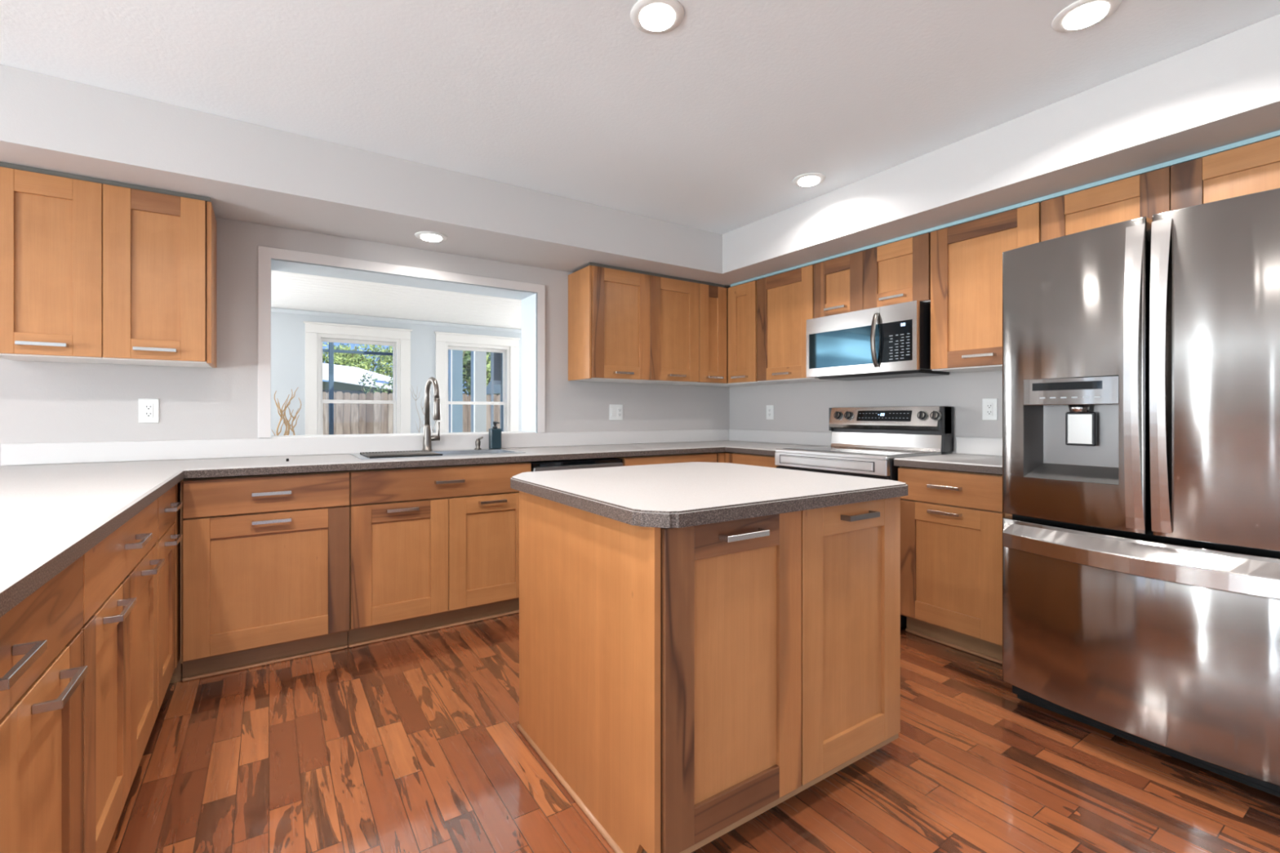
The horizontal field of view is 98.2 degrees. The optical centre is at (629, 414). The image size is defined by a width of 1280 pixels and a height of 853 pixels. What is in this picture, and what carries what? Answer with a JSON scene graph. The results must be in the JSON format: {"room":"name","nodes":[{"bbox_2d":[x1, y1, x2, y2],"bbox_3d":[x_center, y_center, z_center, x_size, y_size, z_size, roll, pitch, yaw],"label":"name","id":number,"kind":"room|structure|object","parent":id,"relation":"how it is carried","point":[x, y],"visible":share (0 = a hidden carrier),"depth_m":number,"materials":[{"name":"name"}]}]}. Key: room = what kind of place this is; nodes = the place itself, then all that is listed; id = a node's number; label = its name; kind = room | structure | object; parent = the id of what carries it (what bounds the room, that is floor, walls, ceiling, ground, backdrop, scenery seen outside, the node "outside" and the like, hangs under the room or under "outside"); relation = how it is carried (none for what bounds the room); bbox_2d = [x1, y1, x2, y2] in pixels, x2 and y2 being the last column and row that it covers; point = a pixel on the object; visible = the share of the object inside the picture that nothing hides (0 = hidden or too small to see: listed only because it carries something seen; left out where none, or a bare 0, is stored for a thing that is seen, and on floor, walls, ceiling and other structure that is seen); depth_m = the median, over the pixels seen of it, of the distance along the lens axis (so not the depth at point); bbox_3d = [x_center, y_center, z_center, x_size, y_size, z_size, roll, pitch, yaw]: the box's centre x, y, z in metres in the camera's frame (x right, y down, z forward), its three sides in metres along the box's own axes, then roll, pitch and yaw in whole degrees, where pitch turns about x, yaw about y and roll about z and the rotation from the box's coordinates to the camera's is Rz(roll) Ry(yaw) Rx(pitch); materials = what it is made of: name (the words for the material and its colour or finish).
{"room":"kitchen","nodes":[
{"label":"kitchen","id":0,"kind":"room"},
{"bbox_2d":[0,217,728,471],"bbox_3d":[-1.843,-0.158,3.203,10.800,2.600,0.260,0,0,-33],"label":"wall","id":1,"kind":"structure","parent":0,"point":[41,402],"depth_m":2.91,"materials":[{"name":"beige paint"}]},
{"bbox_2d":[0,166,216,368],"bbox_3d":[-2.335,-0.615,2.507,0.730,0.753,0.361,0,0,-33],"label":"upper cabinet","id":2,"kind":"object","parent":1,"relation":"attached to","point":[91,272],"visible":1,"depth_m":2.38,"materials":[{"name":"brown wood"}]},
{"bbox_2d":[138,398,159,422],"bbox_3d":[-2.351,-0.017,2.712,0.076,0.119,0.008,0,0,-33],"label":"electrical outlet","id":3,"kind":"object","parent":1,"relation":"attached to","point":[148,408],"visible":1,"depth_m":2.71,"materials":[{"name":"white plastic"}]},
{"bbox_2d":[144,404,153,417],"bbox_3d":[-2.349,-0.017,2.710,0.033,0.068,0.003,0,0,-33],"label":"receptacle","id":4,"kind":"object","parent":3,"relation":"attached to","point":[148,408],"depth_m":2.71,"materials":[{"name":"white plastic"}]},
{"bbox_2d":[257,245,545,438],"bbox_3d":[-1.282,-0.385,3.401,1.657,1.022,0.018,0,0,-33],"label":"trim","id":5,"kind":"structure","parent":1,"relation":"attached to","point":[265,254],"depth_m":3.13,"materials":[{"name":"paint"}]},
{"bbox_2d":[271,431,533,438],"bbox_3d":[-1.364,0.128,3.527,1.537,0.004,0.279,0,0,-33],"label":"trim","id":6,"kind":"structure","parent":1,"relation":"attached to","point":[516,432],"depth_m":3.40,"materials":[{"name":"white paint"}]},
{"bbox_2d":[270,257,537,438],"bbox_3d":[-1.357,-0.355,3.515,1.545,0.969,0.287,0,0,-33],"label":"window frame","id":7,"kind":"structure","parent":1,"relation":"attached to","point":[529,300],"depth_m":3.81,"materials":[{"name":"paint"}]},
{"bbox_2d":[0,429,831,466],"bbox_3d":[-0.646,0.178,3.158,4.329,0.098,1.117,0,0,-33],"label":"backsplash","id":8,"kind":"structure","parent":1,"relation":"attached to","point":[42,453],"depth_m":3.12,"materials":[{"name":"laminate"}]},
{"bbox_2d":[609,404,622,420],"bbox_3d":[-0.099,-0.015,4.175,0.118,0.118,0.010,0,0,-33],"label":"switch plate","id":9,"kind":"object","parent":1,"relation":"attached to","point":[615,410],"visible":1,"depth_m":4.17,"materials":[{"name":"white plastic"}]},
{"bbox_2d":[611,407,614,417],"bbox_3d":[-0.122,-0.015,4.157,0.033,0.068,0.004,0,0,-33],"label":"rocker switch","id":10,"kind":"object","parent":9,"relation":"attached to","point":[612,408],"depth_m":4.16,"materials":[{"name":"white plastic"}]},
{"bbox_2d":[617,408,622,417],"bbox_3d":[-0.073,-0.015,4.190,0.033,0.068,0.003,0,0,-33],"label":"receptacle","id":11,"kind":"object","parent":9,"relation":"attached to","point":[620,410],"depth_m":4.19,"materials":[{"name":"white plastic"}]},
{"bbox_2d":[568,265,698,384],"bbox_3d":[0.054,-0.615,4.060,0.941,0.753,0.361,0,0,-33],"label":"upper cabinet","id":12,"kind":"object","parent":1,"relation":"attached to","point":[624,326],"visible":1,"depth_m":3.90,"materials":[{"name":"brown wood"}]},
{"bbox_2d":[271,270,521,329],"bbox_3d":[-2.624,-1.077,4.449,10.530,0.060,2.676,0,0,-33],"label":"ceiling","id":13,"kind":"structure","parent":0,"point":[290,291],"depth_m":5.16,"materials":[{"name":"white paint"}]},
{"bbox_2d":[271,311,521,435],"bbox_3d":[-3.416,-0.107,5.622,10.800,2.500,0.150,0,0,-33],"label":"wall","id":14,"kind":"structure","parent":0,"point":[287,330],"depth_m":5.61,"materials":[{"name":"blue paint"}]},
{"bbox_2d":[303,320,412,435],"bbox_3d":[-2.881,-0.145,5.921,1.041,1.585,0.170,0,0,-33],"label":"window","id":15,"kind":"structure","parent":14,"relation":"in","point":[316,333],"depth_m":5.87,"materials":[{"name":"white paint"}]},
{"bbox_2d":[271,307,521,333],"bbox_3d":[-3.344,-1.026,5.557,10.530,0.038,0.034,0,0,-33],"label":"trim","id":16,"kind":"structure","parent":14,"relation":"attached to","point":[273,309],"depth_m":6.02,"materials":[{"name":"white paint"}]},
{"bbox_2d":[434,331,519,432],"bbox_3d":[-1.813,-0.145,6.616,1.022,1.585,0.170,0,0,-33],"label":"window","id":17,"kind":"structure","parent":14,"relation":"in","point":[508,346],"depth_m":6.65,"materials":[{"name":"white paint"}]},
{"bbox_2d":[0,0,1279,234],"bbox_3d":[-0.716,-1.378,-0.454,8.385,0.159,7.099,0,0,-33],"label":"ceiling","id":18,"kind":"structure","parent":0,"point":[708,123],"depth_m":2.12,"materials":[{"name":"white paint"}]},
{"bbox_2d":[0,64,757,288],"bbox_3d":[-2.497,-1.156,2.285,8.384,0.283,0.563,0,0,-33],"label":"soffit","id":19,"kind":"structure","parent":18,"relation":"attached to","point":[249,172],"depth_m":2.69,"materials":[{"name":"paint"}]},
{"bbox_2d":[0,161,210,202],"bbox_3d":[-2.269,-1.003,2.402,0.727,0.019,0.018,0,0,-33],"label":"strip","id":20,"kind":"object","parent":19,"relation":"attached to","point":[2,164],"visible":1,"depth_m":2.39,"materials":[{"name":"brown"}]},
{"bbox_2d":[414,231,447,241],"bbox_3d":[-1.129,-1.008,3.159,0.176,0.010,0.176,0,0,-33],"label":"recessed light","id":21,"kind":"object","parent":19,"relation":"attached to","point":[428,236],"visible":1,"depth_m":3.14,"materials":[{"name":"white plastic"}]},
{"bbox_2d":[588,262,724,287],"bbox_3d":[0.236,-1.003,4.031,1.210,0.019,0.018,0,0,-33],"label":"strip","id":22,"kind":"object","parent":19,"relation":"attached to","point":[589,263],"visible":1,"depth_m":3.98,"materials":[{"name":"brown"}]},
{"bbox_2d":[630,0,684,34],"bbox_3d":[0.090,-1.292,1.802,0.176,0.010,0.176,0,0,-33],"label":"recessed light","id":23,"kind":"object","parent":18,"relation":"in","point":[648,16],"visible":1,"depth_m":1.79,"materials":[{"name":"white plastic"}]},
{"bbox_2d":[792,172,825,186],"bbox_3d":[0.992,-1.292,3.066,0.176,0.010,0.176,0,0,-33],"label":"recessed light","id":24,"kind":"object","parent":18,"relation":"in","point":[806,180],"visible":1,"depth_m":3.05,"materials":[{"name":"white plastic"}]},
{"bbox_2d":[722,13,1279,279],"bbox_3d":[2.691,-1.156,1.447,0.599,0.283,6.494,0,0,-33],"label":"soffit","id":25,"kind":"structure","parent":18,"relation":"attached to","point":[1223,91],"depth_m":2.34,"materials":[{"name":"paint"}]},
{"bbox_2d":[730,129,1279,286],"bbox_3d":[1.606,-1.004,3.085,0.016,0.018,2.978,0,0,-33],"label":"strip","id":26,"kind":"object","parent":25,"relation":"attached to","point":[1275,134],"visible":1,"depth_m":2.54,"materials":[{"name":"teal"}]},
{"bbox_2d":[1051,0,1121,32],"bbox_3d":[1.476,-1.292,1.794,0.176,0.010,0.176,0,0,-33],"label":"recessed light","id":27,"kind":"object","parent":18,"relation":"in","point":[1081,15],"visible":1,"depth_m":1.79,"materials":[{"name":"white plastic"}]},
{"bbox_2d":[106,613,1279,852],"bbox_3d":[-0.747,1.202,-0.414,8.696,0.120,7.520,0,0,-33],"label":"floor","id":28,"kind":"structure","parent":0,"point":[414,743],"depth_m":1.75,"materials":[{"name":"brown wood"}]},
{"bbox_2d":[0,555,87,852],"bbox_3d":[-1.109,0.708,0.612,0.626,0.867,0.896,0,0,-33],"label":"base cabinet","id":29,"kind":"object","parent":28,"relation":"on","point":[42,671],"visible":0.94,"depth_m":0.94,"materials":[{"name":"brown wood"}]},
{"bbox_2d":[79,498,164,852],"bbox_3d":[-1.602,0.708,1.371,0.626,0.867,0.908,0,0,-33],"label":"base cabinet","id":30,"kind":"object","parent":28,"relation":"on","point":[119,628],"visible":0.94,"depth_m":1.41,"materials":[{"name":"brown wood"}]},
{"bbox_2d":[155,484,182,713],"bbox_3d":[-1.973,0.708,1.941,0.626,0.867,0.443,0,0,-33],"label":"base cabinet","id":31,"kind":"object","parent":28,"relation":"on","point":[166,542],"visible":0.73,"depth_m":2.09,"materials":[{"name":"brown wood"}]},
{"bbox_2d":[168,481,182,684],"bbox_3d":[-2.291,0.708,2.364,0.636,0.867,0.608,0,0,-33],"label":"base cabinet","id":32,"kind":"object","parent":28,"relation":"on","point":[176,677],"visible":0.15,"depth_m":2.33,"materials":[{"name":"brown wood"}]},
{"bbox_2d":[180,470,349,681],"bbox_3d":[-1.751,0.708,2.705,0.634,0.867,0.626,0,0,-33],"label":"base cabinet","id":33,"kind":"object","parent":28,"relation":"on","point":[264,558],"visible":0.98,"depth_m":2.46,"materials":[{"name":"brown wood"}]},
{"bbox_2d":[347,462,531,647],"bbox_3d":[-1.096,0.708,3.131,0.923,0.867,0.626,0,0,-33],"label":"base cabinet","id":34,"kind":"object","parent":28,"relation":"on","point":[431,548],"visible":0.94,"depth_m":2.86,"materials":[{"name":"brown wood"}]},
{"bbox_2d":[0,429,831,617],"bbox_3d":[-0.158,0.198,2.407,4.329,0.136,2.908,0,0,-33],"label":"countertop","id":35,"kind":"structure","parent":34,"relation":"on","point":[59,501],"depth_m":2.54,"materials":[{"name":"stone"}]},
{"bbox_2d":[422,377,440,451],"bbox_3d":[-1.162,0.002,3.304,0.103,0.444,0.228,0,0,-33],"label":"kitchen faucet","id":36,"kind":"object","parent":35,"relation":"on","point":[428,437],"visible":1,"depth_m":3.34,"materials":[{"name":"silver metal"}]},
{"bbox_2d":[350,448,525,470],"bbox_3d":[-1.099,0.333,3.202,0.877,0.219,0.452,0,0,-33],"label":"sink","id":37,"kind":"object","parent":35,"relation":"in","point":[470,451],"visible":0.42,"depth_m":3.33,"materials":[{"name":"silver metal"}]},
{"bbox_2d":[360,450,442,457],"bbox_3d":[-1.263,0.219,3.061,0.362,0.008,0.366,0,0,-33],"label":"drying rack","id":38,"kind":"object","parent":37,"relation":"on","point":[404,453],"visible":1,"depth_m":3.02,"materials":[{"name":"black metal"}]},
{"bbox_2d":[474,436,483,449],"bbox_3d":[-0.956,0.182,3.517,0.044,0.082,0.074,0,0,-33],"label":"soap pump","id":39,"kind":"object","parent":37,"relation":"on","point":[477,442],"visible":1,"depth_m":3.52,"materials":[{"name":"silver metal"}]},
{"bbox_2d":[488,421,501,448],"bbox_3d":[-0.864,0.135,3.576,0.070,0.176,0.074,0,0,-33],"label":"soap bottle","id":40,"kind":"object","parent":35,"relation":"on","point":[495,433],"visible":1,"depth_m":3.56,"materials":[{"name":"blue plastic"}]},
{"bbox_2d":[525,457,622,471],"bbox_3d":[-0.451,0.711,3.566,0.614,0.861,0.589,0,0,-33],"label":"dishwasher","id":41,"kind":"object","parent":28,"relation":"on","point":[560,464],"visible":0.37,"depth_m":3.33,"materials":[{"name":"black plastic"}]},
{"bbox_2d":[613,452,733,466],"bbox_3d":[0.192,0.708,3.953,0.869,0.867,0.650,0,0,-33],"label":"base cabinet","id":42,"kind":"object","parent":28,"relation":"on","point":[708,456],"depth_m":3.72,"materials":[{"name":"brown wood"}]},
{"bbox_2d":[516,490,900,852],"bbox_3d":[0.260,0.706,1.919,1.017,0.879,0.895,0,0,-33],"label":"kitchen island","id":43,"kind":"object","parent":28,"relation":"on","point":[681,686],"visible":0.85,"depth_m":1.53,"materials":[{"name":"brown wood"}]},
{"bbox_2d":[510,462,907,528],"bbox_3d":[0.224,0.246,1.980,1.078,0.038,1.033,0,0,-33],"label":"island countertop","id":44,"kind":"structure","parent":43,"relation":"on","point":[686,494],"depth_m":1.68,"materials":[{"name":"laminate"}]},
{"bbox_2d":[732,453,777,467],"bbox_3d":[1.071,0.708,3.872,0.626,0.867,0.433,0,0,-33],"label":"base cabinet","id":45,"kind":"object","parent":28,"relation":"on","point":[764,460],"visible":0.02,"depth_m":3.73,"materials":[{"name":"brown wood"}]},
{"bbox_2d":[774,405,953,626],"bbox_3d":[1.392,0.546,3.348,0.667,1.190,0.760,0,0,-33],"label":"range","id":46,"kind":"object","parent":28,"relation":"on","point":[858,433],"visible":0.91,"depth_m":3.29,"materials":[{"name":"silver metal"}]},
{"bbox_2d":[774,445,941,460],"bbox_3d":[1.342,0.225,3.315,0.536,0.023,0.752,0,0,-33],"label":"cooktop","id":47,"kind":"object","parent":46,"relation":"in","point":[826,452],"depth_m":3.22,"materials":[{"name":"silver glass"}]},
{"bbox_2d":[897,466,1012,664],"bbox_3d":[1.785,0.708,2.772,0.626,0.867,0.605,0,0,-33],"label":"base cabinet","id":48,"kind":"object","parent":28,"relation":"on","point":[951,521],"visible":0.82,"depth_m":2.65,"materials":[{"name":"brown wood"}]},
{"bbox_2d":[893,436,1002,474],"bbox_3d":[1.799,0.198,2.782,0.638,0.136,0.610,0,0,-33],"label":"countertop","id":49,"kind":"structure","parent":48,"relation":"on","point":[976,455],"depth_m":2.85,"materials":[{"name":"laminate"}]},
{"bbox_2d":[1002,187,1279,797],"bbox_3d":[2.040,0.251,2.018,1.020,1.781,0.892,0,0,-33],"label":"refrigerator","id":50,"kind":"object","parent":28,"relation":"on","point":[1141,356],"visible":1,"depth_m":1.76,"materials":[{"name":"silver metal"}]},
{"bbox_2d":[728,370,1002,454],"bbox_3d":[2.907,-0.158,1.805,0.150,2.600,7.259,0,0,-33],"label":"wall","id":51,"kind":"structure","parent":0,"point":[802,406],"depth_m":3.72,"materials":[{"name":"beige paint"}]},
{"bbox_2d":[673,280,785,386],"bbox_3d":[0.779,-0.614,4.376,0.612,0.755,0.628,0,0,-33],"label":"upper cabinet","id":52,"kind":"object","parent":51,"relation":"attached to","point":[728,317],"visible":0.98,"depth_m":4.26,"materials":[{"name":"brown wood"}]},
{"bbox_2d":[766,404,773,419],"bbox_3d":[1.117,-0.015,4.412,0.008,0.114,0.076,0,0,-33],"label":"electrical outlet","id":53,"kind":"object","parent":51,"relation":"attached to","point":[770,408],"visible":1,"depth_m":4.40,"materials":[{"name":"white plastic"}]},
{"bbox_2d":[768,408,771,416],"bbox_3d":[1.115,-0.015,4.410,0.003,0.068,0.033,0,0,-33],"label":"receptacle","id":54,"kind":"object","parent":53,"relation":"attached to","point":[769,409],"depth_m":4.41,"materials":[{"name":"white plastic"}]},
{"bbox_2d":[757,264,833,383],"bbox_3d":[1.194,-0.615,3.962,0.361,0.753,0.513,0,0,-33],"label":"upper cabinet","id":55,"kind":"object","parent":51,"relation":"attached to","point":[785,300],"visible":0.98,"depth_m":3.89,"materials":[{"name":"brown wood"}]},
{"bbox_2d":[813,232,930,318],"bbox_3d":[1.545,-0.805,3.422,0.361,0.373,0.768,0,0,-33],"label":"upper cabinet","id":56,"kind":"object","parent":51,"relation":"attached to","point":[899,272],"visible":0.81,"depth_m":3.29,"materials":[{"name":"brown wood"}]},
{"bbox_2d":[806,300,949,380],"bbox_3d":[1.500,-0.423,3.404,0.444,0.386,0.736,0,0,-33],"label":"microwave","id":57,"kind":"object","parent":56,"relation":"attached to","point":[893,340],"visible":0.99,"depth_m":3.24,"materials":[{"name":"silver metal"}]},
{"bbox_2d":[955,436,1002,456],"bbox_3d":[2.059,0.178,2.950,0.020,0.098,0.609,0,0,-33],"label":"backsplash","id":58,"kind":"structure","parent":51,"relation":"attached to","point":[964,445],"depth_m":3.10,"materials":[{"name":"laminate"}]},
{"bbox_2d":[930,202,1041,373],"bbox_3d":[1.896,-0.615,2.882,0.361,0.753,0.512,0,0,-33],"label":"upper cabinet","id":59,"kind":"object","parent":51,"relation":"attached to","point":[966,258],"visible":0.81,"depth_m":2.85,"materials":[{"name":"brown wood"}]},
{"bbox_2d":[982,398,997,420],"bbox_3d":[1.992,-0.027,3.066,0.008,0.119,0.076,0,0,-33],"label":"electrical outlet","id":60,"kind":"object","parent":51,"relation":"attached to","point":[989,406],"visible":1,"depth_m":3.06,"materials":[{"name":"white plastic"}]},
{"bbox_2d":[986,403,992,415],"bbox_3d":[1.990,-0.027,3.065,0.003,0.068,0.033,0,0,-33],"label":"receptacle","id":61,"kind":"object","parent":60,"relation":"attached to","point":[988,406],"depth_m":3.06,"materials":[{"name":"white plastic"}]},
{"bbox_2d":[1041,136,1279,241],"bbox_3d":[2.283,-0.823,2.287,0.361,0.338,0.900,0,0,-33],"label":"upper cabinet","id":62,"kind":"object","parent":51,"relation":"attached to","point":[1255,167],"visible":0.33,"depth_m":2.22,"materials":[{"name":"brown wood"}]},
{"bbox_3d":[-2.686,1.203,4.499,10.800,0.119,2.829,0,0,-33],"label":"floor","id":63,"kind":"structure","parent":0,"visible":0},
{"bbox_2d":[271,386,301,435],"bbox_3d":[-3.305,0.440,5.269,0.262,1.403,0.260,0,0,32],"label":"branches","id":64,"kind":"object","parent":63,"relation":"on","point":[286,421],"visible":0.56,"depth_m":5.26,"materials":[{"name":"beige plant"}]},
{"bbox_2d":[412,388,436,433],"bbox_3d":[-2.206,0.414,6.015,0.261,1.455,0.268,0,0,-2],"label":"branches","id":65,"kind":"object","parent":63,"relation":"on","point":[415,399],"visible":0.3,"depth_m":5.97,"materials":[{"name":"beige plant"}]},
{"label":"outside","id":66,"kind":"structure","parent":0,"visible":0},
{"bbox_3d":[-6.708,1.357,19.494,90.000,0.170,100.000,0,0,-33],"label":"ground","id":67,"kind":"structure","parent":66,"visible":0},
{"bbox_2d":[322,342,389,382],"bbox_3d":[-15.720,-1.373,30.314,4.218,5.276,4.732,0,0,19],"label":"tree","id":68,"kind":"object","parent":67,"relation":"on","point":[340,358],"visible":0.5,"depth_m":29.71,"materials":[{"name":"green plant"}]},
{"bbox_2d":[322,363,391,434],"bbox_3d":[-9.188,-0.384,19.074,4.046,3.294,6.000,0,0,-33],"label":"carport","id":69,"kind":"object","parent":67,"relation":"on","point":[347,379],"visible":0.15,"depth_m":17.86,"materials":[{"name":"white metal"}]},
{"bbox_2d":[322,342,392,435],"bbox_3d":[-5.220,-0.398,7.341,4.250,3.320,0.060,0,0,-33],"label":"screen frame","id":70,"kind":"object","parent":67,"relation":"on","point":[331,350],"visible":0.12,"depth_m":7.94,"materials":[{"name":"blue metal"}]},
{"bbox_2d":[358,363,382,409],"bbox_3d":[-6.056,0.026,13.127,0.607,2.476,0.534,0,0,-42],"label":"shrub","id":71,"kind":"object","parent":67,"relation":"on","point":[377,389],"visible":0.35,"depth_m":13.06,"materials":[{"name":"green plant"}]},
{"bbox_2d":[351,344,391,375],"bbox_3d":[-18.083,-1.839,36.757,7.005,6.208,4.354,0,0,-33],"label":"tree","id":72,"kind":"object","parent":67,"relation":"on","point":[366,346],"visible":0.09,"depth_m":37.14,"materials":[{"name":"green plant"}]},
{"bbox_2d":[371,345,392,377],"bbox_3d":[-10.641,-1.177,25.307,3.541,4.886,3.433,0,0,-33],"label":"tree","id":73,"kind":"object","parent":67,"relation":"on","point":[388,360],"visible":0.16,"depth_m":25.19,"materials":[{"name":"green plant"}]},
{"bbox_2d":[380,377,392,393],"bbox_3d":[-5.486,0.186,13.037,0.731,2.156,0.587,0,0,-33],"label":"shrub","id":74,"kind":"object","parent":67,"relation":"on","point":[391,379],"visible":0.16,"depth_m":12.82,"materials":[{"name":"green plant"}]},
{"bbox_2d":[322,391,500,435],"bbox_3d":[-2.477,0.393,13.931,13.032,1.740,0.060,0,0,-33],"label":"fence","id":75,"kind":"object","parent":67,"relation":"on","point":[354,414],"visible":0.14,"depth_m":11.86,"materials":[{"name":"wood"}]},
{"bbox_2d":[448,349,462,432],"bbox_3d":[-2.563,-0.098,8.198,0.217,2.720,0.180,0,0,-33],"label":"porch post","id":76,"kind":"object","parent":67,"relation":"on","point":[455,357],"visible":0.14,"depth_m":8.13,"materials":[{"name":"blue paint"}]},
{"bbox_2d":[462,351,471,379],"bbox_3d":[-6.131,-0.964,18.735,2.562,4.460,2.213,0,0,-8],"label":"tree","id":77,"kind":"object","parent":67,"relation":"on","point":[467,366],"visible":0.05,"depth_m":18.83,"materials":[{"name":"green plant"}]},
{"bbox_2d":[462,351,490,395],"bbox_3d":[-5.349,-1.497,23.396,3.971,5.525,2.746,0,0,-40],"label":"tree","id":78,"kind":"object","parent":67,"relation":"on","point":[468,385],"visible":0.06,"depth_m":22.22,"materials":[{"name":"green plant"}]},
{"bbox_2d":[462,351,490,393],"bbox_3d":[-9.466,-3.085,33.141,3.587,8.699,4.617,0,0,8],"label":"tree","id":79,"kind":"object","parent":67,"relation":"on","point":[469,353],"visible":0.02,"depth_m":33.12,"materials":[{"name":"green plant"}]},
{"bbox_2d":[471,351,486,431],"bbox_3d":[-2.273,-0.098,8.386,0.237,2.720,0.180,0,0,-33],"label":"porch post","id":80,"kind":"object","parent":67,"relation":"on","point":[478,359],"visible":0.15,"depth_m":8.33,"materials":[{"name":"grey paint"}]},
{"bbox_2d":[486,381,500,395],"bbox_3d":[-2.281,-0.048,20.940,5.800,2.620,3.000,0,0,-33],"label":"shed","id":81,"kind":"object","parent":67,"relation":"on","point":[496,387],"visible":0.04,"depth_m":19.38,"materials":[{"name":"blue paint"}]},
{"bbox_2d":[490,352,501,428],"bbox_3d":[-2.123,-0.098,8.877,0.185,2.720,0.040,0,0,-33],"label":"screen door","id":82,"kind":"structure","parent":67,"relation":"on","point":[495,357],"depth_m":8.84,"materials":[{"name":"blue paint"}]},
{"bbox_2d":[501,352,502,431],"bbox_3d":[-1.804,-0.098,8.905,0.500,2.720,0.100,0,0,-33],"label":"porch post","id":83,"kind":"object","parent":67,"relation":"on","point":[501,353],"visible":0.04,"depth_m":8.79,"materials":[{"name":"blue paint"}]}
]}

